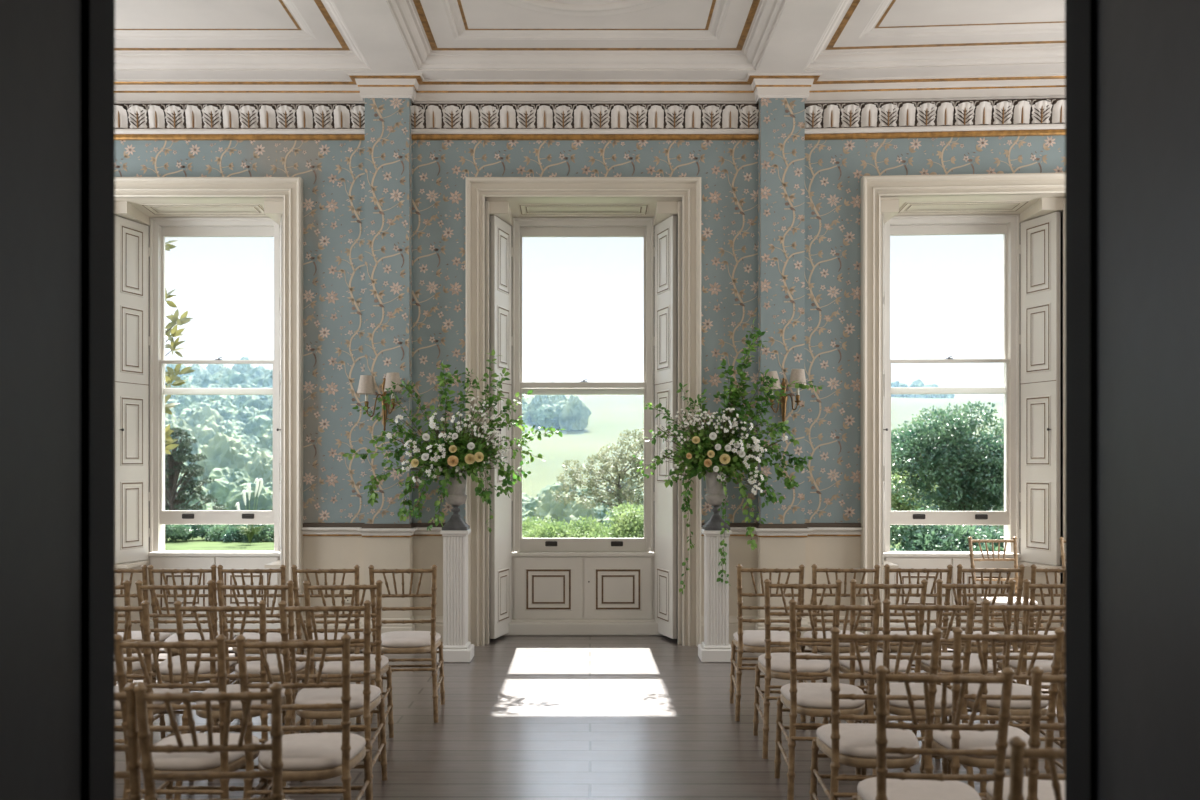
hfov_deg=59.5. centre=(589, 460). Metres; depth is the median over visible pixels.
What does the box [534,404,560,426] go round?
tree
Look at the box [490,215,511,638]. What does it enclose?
shutter
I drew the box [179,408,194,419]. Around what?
tree
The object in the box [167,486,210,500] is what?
tree
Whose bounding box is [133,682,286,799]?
chair
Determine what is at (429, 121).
trim
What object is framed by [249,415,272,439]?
tree
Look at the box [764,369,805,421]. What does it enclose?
wall sconce
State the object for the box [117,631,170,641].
seat cushion
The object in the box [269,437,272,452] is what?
tree
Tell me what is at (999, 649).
chair
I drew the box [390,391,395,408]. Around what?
candle
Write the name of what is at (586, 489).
tree
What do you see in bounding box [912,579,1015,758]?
chair
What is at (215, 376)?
tree
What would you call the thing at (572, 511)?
tree
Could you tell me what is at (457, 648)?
pedestal
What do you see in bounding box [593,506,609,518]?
tree
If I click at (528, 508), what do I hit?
tree
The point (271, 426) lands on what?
tree
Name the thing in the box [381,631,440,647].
seat cushion
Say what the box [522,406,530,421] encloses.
tree
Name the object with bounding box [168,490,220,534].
tree
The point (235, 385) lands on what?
tree
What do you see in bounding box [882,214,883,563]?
shutter
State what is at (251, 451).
tree
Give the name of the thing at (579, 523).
shrub
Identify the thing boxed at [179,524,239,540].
bush
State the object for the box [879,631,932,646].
seat cushion
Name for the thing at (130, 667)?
seat cushion
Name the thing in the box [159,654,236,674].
seat cushion
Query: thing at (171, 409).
tree
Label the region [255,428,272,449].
tree
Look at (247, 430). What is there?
tree
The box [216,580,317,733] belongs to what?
chair
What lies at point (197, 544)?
lawn
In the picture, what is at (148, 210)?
window
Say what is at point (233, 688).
seat cushion
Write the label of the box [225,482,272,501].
tree
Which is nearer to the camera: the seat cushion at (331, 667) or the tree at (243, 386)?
the seat cushion at (331, 667)
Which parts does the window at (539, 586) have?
frame, sash, sash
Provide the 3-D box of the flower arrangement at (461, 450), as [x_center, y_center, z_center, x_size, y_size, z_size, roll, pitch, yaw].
[-1.068,-0.156,8.211,1.758,1.463,0.469,0,0,-2]
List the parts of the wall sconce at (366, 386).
lamp shade, arm, lamp shade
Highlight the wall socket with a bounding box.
[341,593,351,602]
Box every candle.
[364,393,369,410]
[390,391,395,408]
[795,388,800,404]
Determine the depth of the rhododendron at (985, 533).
25.87 m
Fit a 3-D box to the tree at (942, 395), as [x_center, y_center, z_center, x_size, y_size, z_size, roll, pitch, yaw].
[194.356,-35.348,571.210,8.028,7.787,7.442,0,0,1]
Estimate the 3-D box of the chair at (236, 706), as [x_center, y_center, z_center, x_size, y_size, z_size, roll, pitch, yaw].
[-1.645,1.090,4.888,0.427,0.946,0.505,0,0,-2]
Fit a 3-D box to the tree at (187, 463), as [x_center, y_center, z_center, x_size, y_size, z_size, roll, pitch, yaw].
[-82.488,4.672,209.782,11.245,10.936,10.851,0,0,-24]
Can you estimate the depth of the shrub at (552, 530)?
35.53 m
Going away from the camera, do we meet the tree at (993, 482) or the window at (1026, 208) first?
the window at (1026, 208)
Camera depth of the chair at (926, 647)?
6.30 m
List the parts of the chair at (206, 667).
leg, rail, rail, rail, seat frame, leg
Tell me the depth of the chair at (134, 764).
2.94 m
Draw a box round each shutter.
[115,216,148,563]
[280,215,281,563]
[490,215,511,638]
[654,215,676,638]
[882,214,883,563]
[1020,212,1060,564]
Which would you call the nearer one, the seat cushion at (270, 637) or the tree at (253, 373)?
the seat cushion at (270, 637)
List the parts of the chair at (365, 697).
leg, leg, rail, rail, rail, rail, seat frame, leg, leg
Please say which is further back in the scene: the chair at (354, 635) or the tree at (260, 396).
the tree at (260, 396)
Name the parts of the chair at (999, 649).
leg, seat frame, rail, rail, rail, leg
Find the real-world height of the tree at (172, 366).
18.195 m
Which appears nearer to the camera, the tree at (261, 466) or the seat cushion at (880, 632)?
the seat cushion at (880, 632)
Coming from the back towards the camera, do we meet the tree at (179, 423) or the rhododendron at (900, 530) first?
the tree at (179, 423)
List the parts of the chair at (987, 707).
leg, leg, seat frame, rail, rail, rail, rail, leg, leg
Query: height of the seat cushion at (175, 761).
0.049 m
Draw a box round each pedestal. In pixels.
[437,529,473,662]
[698,529,731,662]
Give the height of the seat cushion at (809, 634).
0.049 m
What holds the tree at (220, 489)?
on the hillside
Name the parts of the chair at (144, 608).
rail, rail, rail, rail, leg, seat frame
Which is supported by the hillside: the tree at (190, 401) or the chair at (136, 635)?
the tree at (190, 401)
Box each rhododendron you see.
[890,507,977,550]
[899,525,1003,551]
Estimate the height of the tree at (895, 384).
11.402 m
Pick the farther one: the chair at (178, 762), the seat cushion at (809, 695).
the seat cushion at (809, 695)
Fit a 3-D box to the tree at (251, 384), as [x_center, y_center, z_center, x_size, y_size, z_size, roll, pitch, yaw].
[-141.298,-27.205,442.575,11.538,10.945,10.260,0,0,3]
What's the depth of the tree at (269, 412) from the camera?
311.43 m
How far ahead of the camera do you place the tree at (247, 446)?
243.07 m
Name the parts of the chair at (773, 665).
leg, leg, seat frame, rail, rail, rail, rail, leg, leg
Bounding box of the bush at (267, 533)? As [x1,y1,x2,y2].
[220,524,273,541]
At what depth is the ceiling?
8.17 m
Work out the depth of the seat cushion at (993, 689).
4.87 m
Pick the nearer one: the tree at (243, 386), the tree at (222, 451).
the tree at (222, 451)
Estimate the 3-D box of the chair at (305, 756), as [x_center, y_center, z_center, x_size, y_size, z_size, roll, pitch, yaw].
[-1.068,1.090,3.973,0.427,0.946,0.505,0,0,-3]
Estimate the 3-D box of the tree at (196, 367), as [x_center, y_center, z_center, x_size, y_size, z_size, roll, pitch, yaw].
[-190.194,-38.489,504.363,13.038,16.774,10.762,0,0,36]
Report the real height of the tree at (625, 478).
12.674 m
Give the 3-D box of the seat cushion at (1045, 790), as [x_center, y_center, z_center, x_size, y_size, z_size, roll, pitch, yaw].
[1.531,1.101,3.428,0.389,0.049,0.418,0,0,0]
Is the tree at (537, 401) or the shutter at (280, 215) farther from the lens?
the tree at (537, 401)
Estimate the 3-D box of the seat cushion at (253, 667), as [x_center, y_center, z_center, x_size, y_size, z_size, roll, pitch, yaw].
[-1.728,1.101,5.715,0.389,0.049,0.418,0,0,2]
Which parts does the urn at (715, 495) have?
stem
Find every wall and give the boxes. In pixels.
[115,135,1064,636]
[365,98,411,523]
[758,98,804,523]
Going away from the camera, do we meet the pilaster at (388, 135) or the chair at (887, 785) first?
the chair at (887, 785)
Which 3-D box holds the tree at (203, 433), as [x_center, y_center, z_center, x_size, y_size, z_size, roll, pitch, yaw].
[-93.167,-1.978,253.355,9.984,14.078,10.631,0,0,-39]
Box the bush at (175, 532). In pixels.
[165,524,195,541]
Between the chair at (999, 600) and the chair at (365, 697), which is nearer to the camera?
the chair at (365, 697)
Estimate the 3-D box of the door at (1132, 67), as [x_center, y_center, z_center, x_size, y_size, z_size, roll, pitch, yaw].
[0.886,0.185,1.510,0.138,2.750,0.980,0,0,0]
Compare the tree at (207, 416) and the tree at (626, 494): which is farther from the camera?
the tree at (207, 416)
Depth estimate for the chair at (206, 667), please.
5.47 m
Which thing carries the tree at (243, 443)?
on the hillside
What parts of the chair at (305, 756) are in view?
leg, rail, rail, rail, rail, seat frame, leg, leg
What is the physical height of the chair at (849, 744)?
0.946 m
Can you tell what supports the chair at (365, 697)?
on the floor
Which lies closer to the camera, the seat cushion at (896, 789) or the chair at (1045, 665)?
the seat cushion at (896, 789)
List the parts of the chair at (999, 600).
leg, leg, rail, rail, rail, leg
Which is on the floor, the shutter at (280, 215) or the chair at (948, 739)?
the chair at (948, 739)
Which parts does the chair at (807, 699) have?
leg, leg, seat frame, rail, rail, rail, rail, leg, leg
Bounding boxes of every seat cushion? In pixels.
[115,654,153,673]
[115,685,181,710]
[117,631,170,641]
[152,733,258,770]
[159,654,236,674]
[165,631,234,641]
[195,684,284,710]
[234,632,296,641]
[235,654,306,674]
[258,733,365,770]
[295,684,380,710]
[305,632,363,639]
[315,654,388,673]
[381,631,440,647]
[733,630,789,646]
[758,653,829,672]
[780,683,864,708]
[803,630,864,646]
[816,723,919,758]
[839,653,908,672]
[857,777,980,799]
[874,683,951,708]
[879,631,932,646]
[921,653,992,672]
[933,723,1029,758]
[948,631,999,646]
[960,683,1047,708]
[981,597,1037,604]
[986,777,1064,799]
[999,653,1052,672]
[1010,630,1054,646]
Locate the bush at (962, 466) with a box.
[891,401,1003,527]
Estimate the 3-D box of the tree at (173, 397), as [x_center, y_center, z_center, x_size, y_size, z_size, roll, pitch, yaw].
[-141.064,-16.737,346.747,15.326,15.683,15.258,0,0,21]
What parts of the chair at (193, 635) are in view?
leg, rail, rail, rail, rail, seat frame, leg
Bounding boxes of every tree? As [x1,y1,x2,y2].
[165,240,195,453]
[165,364,185,377]
[165,395,177,403]
[165,403,178,418]
[165,413,177,424]
[165,418,201,461]
[165,427,226,526]
[165,460,193,473]
[167,472,209,491]
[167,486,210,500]
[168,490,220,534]
[170,395,207,413]
[171,376,200,386]
[171,383,198,397]
[178,406,198,415]
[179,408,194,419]
[182,364,203,376]
[182,407,197,418]
[184,406,226,433]
[187,383,201,396]
[193,424,214,445]
[194,373,219,395]
[195,431,251,487]
[199,372,219,379]
[200,365,210,374]
[200,395,233,403]
[205,364,223,375]
[206,400,237,413]
[206,467,253,490]
[207,384,228,387]
[210,477,246,506]
[217,368,249,382]
[217,408,236,420]
[219,373,249,387]
[219,489,272,524]
[224,419,245,427]
[224,429,245,438]
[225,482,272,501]
[226,423,242,431]
[228,406,258,423]
[231,384,251,387]
[231,395,252,409]
[232,357,253,373]
[235,435,259,444]
[238,398,270,413]
[241,384,259,399]
[241,442,255,445]
[242,367,264,380]
[242,418,270,435]
[243,444,254,448]
[243,450,272,483]
[246,447,272,459]
[247,377,262,385]
[249,408,272,421]
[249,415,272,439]
[250,383,262,387]
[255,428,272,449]
[257,386,272,399]
[261,395,272,400]
[262,368,270,375]
[262,369,272,387]
[262,425,272,435]
[263,482,271,486]
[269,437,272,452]
[522,399,528,407]
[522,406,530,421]
[522,410,528,426]
[522,492,543,501]
[522,497,538,518]
[527,395,553,422]
[533,488,560,519]
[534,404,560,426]
[537,482,580,496]
[538,414,558,427]
[543,492,600,527]
[552,395,564,402]
[552,428,643,519]
[559,395,590,429]
[579,493,596,503]
[581,486,604,493]
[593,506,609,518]
[594,477,642,507]
[599,506,643,529]
[600,499,624,509]
[890,464,938,533]
[891,381,901,396]
[900,384,910,397]
[909,379,924,386]
[910,383,923,397]
[914,394,925,397]
[917,491,960,510]
[924,384,941,397]
[941,394,954,397]
[948,482,1001,528]
[992,506,1003,532]
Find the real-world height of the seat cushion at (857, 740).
0.049 m
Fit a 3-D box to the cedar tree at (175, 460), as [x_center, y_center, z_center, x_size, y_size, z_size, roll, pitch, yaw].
[-36.095,3.778,91.991,8.837,13.654,3.694,0,0,0]
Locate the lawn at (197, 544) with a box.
[164,536,905,550]
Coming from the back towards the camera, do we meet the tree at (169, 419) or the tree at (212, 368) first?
the tree at (212, 368)
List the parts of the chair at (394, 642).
leg, rail, rail, rail, rail, seat frame, leg, leg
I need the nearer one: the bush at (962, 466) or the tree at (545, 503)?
the bush at (962, 466)
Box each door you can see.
[0,0,114,799]
[1065,0,1199,799]
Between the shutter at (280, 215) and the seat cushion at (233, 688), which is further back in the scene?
the shutter at (280, 215)
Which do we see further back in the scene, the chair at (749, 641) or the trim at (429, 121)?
the trim at (429, 121)
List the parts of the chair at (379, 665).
leg, leg, rail, rail, rail, seat frame, rail, leg, leg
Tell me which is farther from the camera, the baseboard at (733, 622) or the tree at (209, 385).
the tree at (209, 385)
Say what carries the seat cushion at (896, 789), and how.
on the chair at (887, 785)
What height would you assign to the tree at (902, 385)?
9.819 m
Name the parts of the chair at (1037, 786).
seat frame, leg, rail, rail, rail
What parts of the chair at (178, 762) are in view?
leg, rail, leg, rail, rail, rail, seat frame, leg, leg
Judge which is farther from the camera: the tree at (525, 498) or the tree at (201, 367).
the tree at (201, 367)
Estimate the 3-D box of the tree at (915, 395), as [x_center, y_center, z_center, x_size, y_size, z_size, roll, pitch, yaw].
[177.772,-35.360,563.098,6.767,7.028,7.345,0,0,-37]
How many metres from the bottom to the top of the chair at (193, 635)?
0.946 m
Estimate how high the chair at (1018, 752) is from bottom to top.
0.946 m
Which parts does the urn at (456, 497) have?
stem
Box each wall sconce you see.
[357,372,401,430]
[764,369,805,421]
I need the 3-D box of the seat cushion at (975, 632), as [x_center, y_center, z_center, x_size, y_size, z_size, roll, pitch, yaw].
[2.399,1.101,6.553,0.389,0.049,0.418,0,0,0]
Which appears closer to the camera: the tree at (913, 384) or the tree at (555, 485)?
the tree at (555, 485)
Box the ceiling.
[115,0,1064,79]
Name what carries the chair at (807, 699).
on the floor
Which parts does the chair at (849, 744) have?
leg, leg, seat frame, rail, rail, rail, rail, leg, leg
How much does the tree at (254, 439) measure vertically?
9.366 m
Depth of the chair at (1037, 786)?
3.19 m
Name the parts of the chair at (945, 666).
leg, seat frame, rail, rail, rail, rail, leg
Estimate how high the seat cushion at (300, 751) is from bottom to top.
0.049 m
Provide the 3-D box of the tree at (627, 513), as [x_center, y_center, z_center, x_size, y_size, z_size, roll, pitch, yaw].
[5.113,10.905,140.905,9.151,10.021,8.124,0,0,-40]
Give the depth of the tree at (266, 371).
498.76 m
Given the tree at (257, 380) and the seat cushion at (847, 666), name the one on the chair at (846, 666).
the seat cushion at (847, 666)
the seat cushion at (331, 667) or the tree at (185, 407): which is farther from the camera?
the tree at (185, 407)
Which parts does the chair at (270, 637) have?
leg, rail, rail, rail, seat frame, rail, leg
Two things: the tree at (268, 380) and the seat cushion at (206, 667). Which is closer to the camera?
the seat cushion at (206, 667)
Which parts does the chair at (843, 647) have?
leg, leg, seat frame, rail, rail, rail, leg, leg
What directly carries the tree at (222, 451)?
on the hillside
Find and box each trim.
[115,104,364,139]
[410,103,758,139]
[805,98,1064,139]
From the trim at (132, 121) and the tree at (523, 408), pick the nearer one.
the trim at (132, 121)
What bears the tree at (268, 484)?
on the hillside
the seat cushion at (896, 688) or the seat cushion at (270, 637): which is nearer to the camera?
the seat cushion at (896, 688)
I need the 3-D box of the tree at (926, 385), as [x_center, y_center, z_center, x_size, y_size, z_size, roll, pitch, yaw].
[182.862,-36.135,562.402,11.077,10.412,10.141,0,0,0]
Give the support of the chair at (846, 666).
on the floor
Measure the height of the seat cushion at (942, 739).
0.049 m
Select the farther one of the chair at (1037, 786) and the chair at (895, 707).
the chair at (895, 707)
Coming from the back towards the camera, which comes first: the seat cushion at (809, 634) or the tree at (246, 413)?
the tree at (246, 413)
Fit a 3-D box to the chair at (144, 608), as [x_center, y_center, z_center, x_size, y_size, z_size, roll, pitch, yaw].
[-2.148,1.090,4.888,0.427,0.946,0.505,0,0,2]
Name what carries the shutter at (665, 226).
attached to the window at (539, 586)
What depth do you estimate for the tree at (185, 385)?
353.58 m
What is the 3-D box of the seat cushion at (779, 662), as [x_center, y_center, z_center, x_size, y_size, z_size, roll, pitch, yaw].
[1.129,1.101,5.765,0.389,0.049,0.418,0,0,3]
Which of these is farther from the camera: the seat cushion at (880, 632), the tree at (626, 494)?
the tree at (626, 494)
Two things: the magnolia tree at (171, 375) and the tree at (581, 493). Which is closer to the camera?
the magnolia tree at (171, 375)
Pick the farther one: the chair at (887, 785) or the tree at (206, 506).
the tree at (206, 506)
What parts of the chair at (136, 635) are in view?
rail, rail, rail, seat frame, leg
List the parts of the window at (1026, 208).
sash, sash, frame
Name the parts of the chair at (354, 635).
leg, rail, rail, rail, seat frame, leg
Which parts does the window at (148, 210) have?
frame, sash, sash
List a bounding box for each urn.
[442,464,469,529]
[702,464,729,529]
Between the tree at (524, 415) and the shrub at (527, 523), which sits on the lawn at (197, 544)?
the shrub at (527, 523)
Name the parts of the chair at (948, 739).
leg, leg, seat frame, rail, rail, rail, rail, leg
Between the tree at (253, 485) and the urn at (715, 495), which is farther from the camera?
the tree at (253, 485)
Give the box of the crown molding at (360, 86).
[115,73,1064,103]
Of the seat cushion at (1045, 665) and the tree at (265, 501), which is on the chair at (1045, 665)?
the seat cushion at (1045, 665)
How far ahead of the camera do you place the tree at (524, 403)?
376.94 m
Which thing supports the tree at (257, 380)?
on the hillside
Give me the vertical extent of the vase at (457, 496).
0.332 m
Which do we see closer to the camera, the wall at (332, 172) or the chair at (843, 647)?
the chair at (843, 647)
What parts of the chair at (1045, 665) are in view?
seat frame, leg, rail, rail, rail, rail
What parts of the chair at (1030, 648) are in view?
seat frame, leg, rail, rail, rail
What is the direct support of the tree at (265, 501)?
on the hillside
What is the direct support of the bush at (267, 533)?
on the lawn at (197, 544)
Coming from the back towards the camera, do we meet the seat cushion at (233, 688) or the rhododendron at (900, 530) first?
the rhododendron at (900, 530)
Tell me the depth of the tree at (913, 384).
578.00 m
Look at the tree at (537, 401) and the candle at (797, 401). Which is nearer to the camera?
the candle at (797, 401)
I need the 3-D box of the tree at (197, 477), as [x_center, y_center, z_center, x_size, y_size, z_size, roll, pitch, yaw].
[-70.550,7.399,182.512,10.118,11.385,11.523,0,0,21]
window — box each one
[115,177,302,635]
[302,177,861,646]
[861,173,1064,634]
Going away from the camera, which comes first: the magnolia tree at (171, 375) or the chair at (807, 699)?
the chair at (807, 699)
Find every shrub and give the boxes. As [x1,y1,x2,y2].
[522,516,556,537]
[522,517,581,537]
[561,515,610,537]
[576,523,621,537]
[604,501,643,537]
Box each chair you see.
[115,565,174,685]
[115,580,165,737]
[115,600,191,781]
[115,634,267,799]
[115,683,143,799]
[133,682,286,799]
[135,580,242,757]
[147,565,237,684]
[174,600,292,799]
[216,565,304,722]
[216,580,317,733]
[235,634,371,799]
[278,600,387,799]
[291,565,372,722]
[303,580,393,760]
[368,564,444,723]
[729,564,805,721]
[753,579,842,758]
[774,599,880,799]
[801,564,879,721]
[809,627,941,799]
[829,579,927,736]
[852,665,1014,799]
[861,599,975,788]
[866,564,952,694]
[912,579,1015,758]
[920,627,1064,796]
[941,564,1024,721]
[948,599,1064,792]
[968,536,1042,654]
[980,666,1064,799]
[989,579,1064,732]
[1001,564,1064,685]
[1007,736,1064,799]
[1059,537,1064,626]
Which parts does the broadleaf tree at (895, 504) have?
crown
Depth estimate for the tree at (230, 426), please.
293.13 m
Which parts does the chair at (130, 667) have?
rail, leg, seat frame, leg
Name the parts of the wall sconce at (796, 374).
lamp shade, arm, lamp shade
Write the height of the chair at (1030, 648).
0.946 m
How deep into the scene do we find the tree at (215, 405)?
338.63 m
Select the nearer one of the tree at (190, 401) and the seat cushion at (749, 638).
the seat cushion at (749, 638)
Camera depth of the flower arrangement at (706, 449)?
8.17 m
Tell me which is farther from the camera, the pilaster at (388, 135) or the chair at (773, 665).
the pilaster at (388, 135)
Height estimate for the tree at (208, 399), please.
14.683 m
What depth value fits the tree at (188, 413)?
296.44 m
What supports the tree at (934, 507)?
on the hillside
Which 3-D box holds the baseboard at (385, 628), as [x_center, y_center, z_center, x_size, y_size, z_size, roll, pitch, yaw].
[-1.738,1.435,8.813,1.405,0.250,0.166,0,0,0]
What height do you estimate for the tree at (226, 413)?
10.726 m
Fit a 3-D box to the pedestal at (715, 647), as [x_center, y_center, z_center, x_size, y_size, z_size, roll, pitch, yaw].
[0.992,1.050,8.250,0.260,1.020,0.270,0,0,0]
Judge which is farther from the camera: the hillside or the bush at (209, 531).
the hillside
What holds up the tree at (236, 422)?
on the hillside
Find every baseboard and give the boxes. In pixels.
[302,616,442,641]
[701,616,860,648]
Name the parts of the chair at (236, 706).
leg, rail, rail, rail, rail, seat frame, leg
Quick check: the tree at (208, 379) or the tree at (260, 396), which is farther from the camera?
the tree at (208, 379)
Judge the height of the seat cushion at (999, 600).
0.049 m
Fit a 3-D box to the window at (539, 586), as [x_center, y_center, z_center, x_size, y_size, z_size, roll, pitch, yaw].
[-0.072,-0.412,9.201,4.735,3.945,0.998,0,0,0]
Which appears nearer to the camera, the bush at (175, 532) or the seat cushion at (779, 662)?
the seat cushion at (779, 662)
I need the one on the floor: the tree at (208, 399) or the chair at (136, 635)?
the chair at (136, 635)
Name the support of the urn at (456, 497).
on the pedestal at (457, 648)
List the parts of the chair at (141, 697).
leg, rail, rail, rail, rail, leg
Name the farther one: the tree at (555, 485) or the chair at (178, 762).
the tree at (555, 485)
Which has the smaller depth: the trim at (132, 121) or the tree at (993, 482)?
the trim at (132, 121)
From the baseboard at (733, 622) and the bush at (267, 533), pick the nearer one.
the baseboard at (733, 622)
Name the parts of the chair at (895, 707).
leg, leg, seat frame, rail, rail, rail, rail, leg, leg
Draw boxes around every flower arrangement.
[342,349,564,532]
[633,319,822,593]
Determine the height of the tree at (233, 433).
10.150 m
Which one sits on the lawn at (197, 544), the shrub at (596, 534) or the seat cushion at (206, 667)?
the shrub at (596, 534)
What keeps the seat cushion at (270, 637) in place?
on the chair at (270, 637)
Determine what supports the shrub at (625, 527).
on the lawn at (197, 544)
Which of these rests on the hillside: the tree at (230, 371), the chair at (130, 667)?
the tree at (230, 371)
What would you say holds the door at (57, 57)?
in the wall
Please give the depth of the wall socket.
8.87 m
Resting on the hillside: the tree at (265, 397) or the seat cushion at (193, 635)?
the tree at (265, 397)
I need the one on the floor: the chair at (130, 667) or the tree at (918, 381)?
the chair at (130, 667)
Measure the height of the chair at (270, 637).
0.946 m
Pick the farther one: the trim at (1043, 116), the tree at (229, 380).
the tree at (229, 380)
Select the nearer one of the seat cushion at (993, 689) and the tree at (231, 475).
the seat cushion at (993, 689)
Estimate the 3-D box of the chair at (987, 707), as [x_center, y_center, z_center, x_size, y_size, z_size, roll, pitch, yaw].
[1.956,1.090,4.922,0.427,0.946,0.505,0,0,0]
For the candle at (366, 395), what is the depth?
8.58 m
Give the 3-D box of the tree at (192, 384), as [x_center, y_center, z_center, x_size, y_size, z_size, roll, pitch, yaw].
[-156.957,-24.355,410.316,11.873,12.289,11.384,0,0,40]
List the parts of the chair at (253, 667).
leg, rail, rail, rail, rail, seat frame, leg, leg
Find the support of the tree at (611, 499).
on the hillside
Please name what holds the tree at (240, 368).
on the hillside
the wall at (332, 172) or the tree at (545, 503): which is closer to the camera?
the wall at (332, 172)
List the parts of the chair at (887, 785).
leg, rail, rail, rail, rail, leg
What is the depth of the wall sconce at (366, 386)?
8.55 m
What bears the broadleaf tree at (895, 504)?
on the lawn at (197, 544)
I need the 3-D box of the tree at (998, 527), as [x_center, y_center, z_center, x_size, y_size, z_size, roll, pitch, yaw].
[62.519,8.658,150.700,8.673,12.054,8.012,0,0,-16]
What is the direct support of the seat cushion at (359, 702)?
on the chair at (365, 697)
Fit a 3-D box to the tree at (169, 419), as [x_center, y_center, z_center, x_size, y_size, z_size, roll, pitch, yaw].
[-101.674,-3.267,252.508,10.759,17.206,11.962,0,0,25]
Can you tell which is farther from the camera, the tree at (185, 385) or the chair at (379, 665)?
the tree at (185, 385)
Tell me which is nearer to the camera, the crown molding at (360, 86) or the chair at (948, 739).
the chair at (948, 739)
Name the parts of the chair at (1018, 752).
leg, rail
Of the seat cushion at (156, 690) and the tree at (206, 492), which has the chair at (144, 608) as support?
the seat cushion at (156, 690)
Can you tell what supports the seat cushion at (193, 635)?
on the chair at (193, 635)
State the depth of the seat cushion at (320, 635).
6.48 m
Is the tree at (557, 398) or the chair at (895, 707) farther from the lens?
the tree at (557, 398)
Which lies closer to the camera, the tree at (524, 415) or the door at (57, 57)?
the door at (57, 57)
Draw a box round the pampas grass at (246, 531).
[235,478,263,542]
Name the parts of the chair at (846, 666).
leg, seat frame, rail, rail, rail, rail, leg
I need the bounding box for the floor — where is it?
[115,636,1063,799]
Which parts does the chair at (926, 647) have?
leg, seat frame, rail, rail, rail, leg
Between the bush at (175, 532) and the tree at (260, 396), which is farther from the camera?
the tree at (260, 396)
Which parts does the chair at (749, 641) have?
leg, leg, seat frame, rail, rail, rail, rail, leg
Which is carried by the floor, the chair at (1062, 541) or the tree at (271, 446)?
the chair at (1062, 541)
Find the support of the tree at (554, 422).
on the hillside
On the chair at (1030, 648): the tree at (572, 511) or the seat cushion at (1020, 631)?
the seat cushion at (1020, 631)
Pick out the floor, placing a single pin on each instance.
(528, 717)
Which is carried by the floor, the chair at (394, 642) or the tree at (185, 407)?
the chair at (394, 642)
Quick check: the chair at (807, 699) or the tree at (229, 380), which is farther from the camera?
the tree at (229, 380)
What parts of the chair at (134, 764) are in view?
rail, rail, rail, leg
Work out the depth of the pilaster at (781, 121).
8.76 m
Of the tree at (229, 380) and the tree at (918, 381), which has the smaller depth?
the tree at (229, 380)
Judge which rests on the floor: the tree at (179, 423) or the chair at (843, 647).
the chair at (843, 647)
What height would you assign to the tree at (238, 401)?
13.287 m
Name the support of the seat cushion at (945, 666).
on the chair at (945, 666)
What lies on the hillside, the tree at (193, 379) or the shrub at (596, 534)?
the tree at (193, 379)
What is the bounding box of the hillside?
[522,395,1003,530]
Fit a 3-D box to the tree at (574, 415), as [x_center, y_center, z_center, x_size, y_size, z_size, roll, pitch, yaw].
[-5.803,-15.370,354.777,10.536,14.497,9.583,0,0,-40]
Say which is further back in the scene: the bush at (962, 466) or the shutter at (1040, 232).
the bush at (962, 466)
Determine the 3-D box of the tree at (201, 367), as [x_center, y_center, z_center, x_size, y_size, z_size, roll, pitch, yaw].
[-193.954,-39.937,523.983,11.736,15.858,13.992,0,0,8]
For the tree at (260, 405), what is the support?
on the hillside

